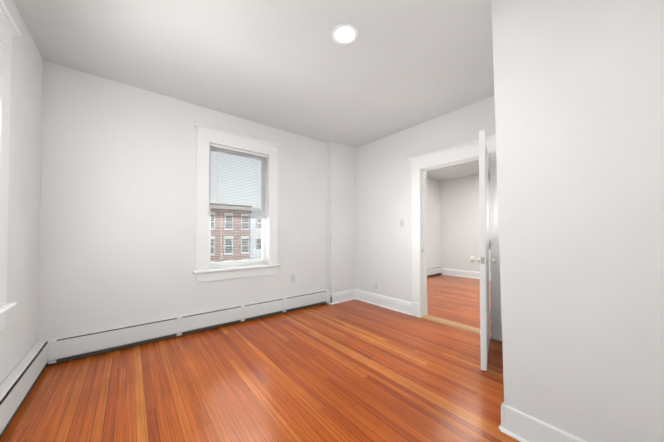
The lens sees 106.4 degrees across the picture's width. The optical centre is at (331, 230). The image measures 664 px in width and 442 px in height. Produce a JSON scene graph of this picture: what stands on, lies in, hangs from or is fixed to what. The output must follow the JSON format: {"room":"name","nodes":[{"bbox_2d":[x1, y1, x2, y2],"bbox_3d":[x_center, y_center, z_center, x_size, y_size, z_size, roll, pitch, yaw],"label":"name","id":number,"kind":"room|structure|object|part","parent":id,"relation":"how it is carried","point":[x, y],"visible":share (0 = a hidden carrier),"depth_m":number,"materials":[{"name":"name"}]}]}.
{"room":"empty bedroom","nodes":[
{"label":"empty bedroom","id":0,"kind":"room"},
{"bbox_2d":[0,0,42,384],"bbox_3d":[-1.310,-0.190,0.404,0.300,2.700,4.350,1,-1,-39],"label":"wall","id":1,"kind":"structure","parent":0,"point":[19,335],"depth_m":1.83,"materials":[{"name":"paint"}]},
{"bbox_2d":[0,0,20,329],"bbox_3d":[-1.748,-0.350,1.094,0.228,1.880,1.116,1,-1,-39],"label":"window unit","id":2,"kind":"structure","parent":1,"relation":"in","point":[9,29],"depth_m":1.50,"materials":[{"name":"white paint"}]},
{"bbox_2d":[0,338,48,437],"bbox_3d":[-1.525,1.047,0.951,0.073,0.219,3.202,1,-1,-39],"label":"baseboard heater","id":3,"kind":"object","parent":1,"relation":"attached to","point":[18,383],"visible":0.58,"depth_m":1.66,"materials":[{"name":"white paint"}]},
{"bbox_2d":[38,60,326,339],"bbox_3d":[-1.321,-0.147,3.390,4.050,2.700,0.300,1,-1,-39],"label":"wall","id":4,"kind":"structure","parent":0,"point":[118,211],"depth_m":2.60,"materials":[{"name":"paint"}]},
{"bbox_2d":[48,289,328,364],"bbox_3d":[-1.279,1.078,3.163,3.109,0.219,0.073,1,-1,-39],"label":"baseboard heater","id":5,"kind":"object","parent":4,"relation":"attached to","point":[75,346],"visible":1,"depth_m":2.71,"materials":[{"name":"white paint"}]},
{"bbox_2d":[193,123,280,281],"bbox_3d":[-1.242,-0.318,3.336,1.116,1.880,0.228,1,-1,-39],"label":"window","id":6,"kind":"structure","parent":4,"relation":"in","point":[220,141],"depth_m":3.27,"materials":[{"name":"white paint"}]},
{"bbox_3d":[-1.285,-0.308,3.388,0.690,1.433,0.040,1,-1,-39],"label":"glass","id":7,"kind":"part","parent":6,"relation":"part of","materials":[{"name":"clear glass"}]},
{"bbox_3d":[-1.285,-0.297,3.388,0.780,1.560,0.068,1,-1,-39],"label":"sash frame","id":8,"kind":"part","parent":6,"relation":"part of","materials":[{"name":"white paint"}]},
{"bbox_2d":[13,0,493,180],"bbox_3d":[1.527,-1.551,3.116,8.100,0.100,4.950,1,-1,-39],"label":"ceiling","id":9,"kind":"structure","parent":0,"point":[294,67],"depth_m":2.15,"materials":[{"name":"paint"}]},
{"bbox_2d":[332,23,357,44],"bbox_3d":[0.100,-1.514,1.923,0.202,0.008,0.202,1,-1,-39],"label":"recessed light","id":10,"kind":"object","parent":9,"relation":"in","point":[344,33],"visible":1,"depth_m":1.92,"materials":[{"name":"white paint"}]},
{"bbox_2d":[0,274,519,441],"bbox_3d":[1.527,1.249,3.076,8.100,0.100,4.950,1,-1,-39],"label":"floor","id":11,"kind":"structure","parent":0,"point":[354,370],"depth_m":1.91,"materials":[{"name":"brown wood"}]},
{"bbox_2d":[327,141,354,292],"bbox_3d":[0.166,-0.133,4.335,0.550,2.700,0.110,1,-1,-39],"label":"wall","id":12,"kind":"structure","parent":0,"point":[340,217],"depth_m":4.25,"materials":[{"name":"paint"}]},
{"bbox_2d":[329,289,354,304],"bbox_3d":[0.175,1.127,4.231,0.524,0.176,0.034,1,-1,-39],"label":"baseboard","id":13,"kind":"structure","parent":12,"relation":"attached to","point":[342,296],"depth_m":4.22,"materials":[{"name":"white paint"}]},
{"bbox_2d":[355,96,495,301],"bbox_3d":[1.357,-0.147,3.409,0.130,2.700,3.650,1,-1,-39],"label":"wall","id":14,"kind":"structure","parent":0,"point":[383,244],"depth_m":3.81,"materials":[{"name":"paint"}]},
{"bbox_2d":[355,289,410,314],"bbox_3d":[0.767,1.124,3.987,0.034,0.176,1.160,1,-1,-39],"label":"baseboard","id":15,"kind":"structure","parent":14,"relation":"attached to","point":[402,306],"depth_m":3.91,"materials":[{"name":"white paint"}]},
{"bbox_2d":[408,134,501,340],"bbox_3d":[1.559,0.080,3.157,0.240,2.240,1.188,1,-1,-39],"label":"door frame","id":16,"kind":"structure","parent":14,"relation":"attached to","point":[464,151],"depth_m":3.28,"materials":[{"name":"white paint"}]},
{"bbox_2d":[421,315,490,337],"bbox_3d":[1.559,1.193,3.141,0.170,0.013,0.850,1,-1,-39],"label":"door threshold sill","id":17,"kind":"structure","parent":14,"relation":"attached to","point":[454,324],"depth_m":3.13,"materials":[{"name":"brown wood"}]},
{"bbox_2d":[470,130,496,370],"bbox_3d":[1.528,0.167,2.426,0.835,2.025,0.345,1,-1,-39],"label":"door leaf","id":18,"kind":"structure","parent":14,"relation":"in","point":[483,259],"depth_m":2.10,"materials":[{"name":"white paint"}]},
{"bbox_3d":[1.306,0.255,2.147,0.104,0.066,0.194,1,-1,-39],"label":"knob","id":19,"kind":"part","parent":18,"relation":"part of","materials":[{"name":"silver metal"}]},
{"bbox_2d":[426,177,439,267],"bbox_3d":[1.714,-0.107,6.179,3.920,2.700,0.200,1,-1,-39],"label":"wall","id":20,"kind":"structure","parent":0,"point":[433,222],"depth_m":6.97,"materials":[{"name":"paint"}]},
{"bbox_2d":[427,266,441,276],"bbox_3d":[2.799,1.132,6.864,0.854,0.219,0.073,1,-1,-39],"label":"baseboard heater","id":21,"kind":"object","parent":20,"relation":"attached to","point":[432,271],"visible":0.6,"depth_m":6.84,"materials":[{"name":"white paint"}]},
{"bbox_2d":[440,173,490,272],"bbox_3d":[4.435,-0.113,5.781,0.200,2.700,3.850,1,-1,-39],"label":"wall","id":22,"kind":"structure","parent":0,"point":[459,226],"depth_m":6.77,"materials":[{"name":"paint"}]},
{"bbox_2d":[442,268,490,280],"bbox_3d":[4.262,1.150,5.790,0.034,0.176,3.590,1,-1,-39],"label":"baseboard","id":23,"kind":"structure","parent":22,"relation":"attached to","point":[463,273],"depth_m":6.68,"materials":[{"name":"white paint"}]},
{"bbox_2d":[491,0,663,441],"bbox_3d":[2.026,-0.176,1.363,1.412,2.700,1.631,1,-1,-39],"label":"wall","id":24,"kind":"structure","parent":0,"point":[579,102],"depth_m":1.26,"materials":[{"name":"paint"}]},
{"bbox_2d":[498,402,506,432],"bbox_3d":[1.546,1.094,1.912,1.442,0.176,0.030,1,-1,-39],"label":"baseboard","id":25,"kind":"structure","parent":24,"relation":"attached to","point":[502,426],"depth_m":1.46,"materials":[{"name":"white paint"}]},
{"bbox_2d":[505,406,586,441],"bbox_3d":[1.423,1.095,0.951,0.038,0.146,1.260,1,-1,-39],"label":"baseboard","id":26,"kind":"structure","parent":24,"relation":"attached to","point":[520,426],"depth_m":1.36,"materials":[{"name":"white paint"}]},
{"label":"outside","id":27,"kind":"structure","parent":0,"visible":0},
{"bbox_2d":[210,203,260,261],"bbox_3d":[-18.953,3.890,38.941,140.000,14.250,75.500,1,-1,-39],"label":"building","id":28,"kind":"structure","parent":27,"point":[244,224],"depth_m":32.19,"materials":[{"name":"red brick"}]}
]}

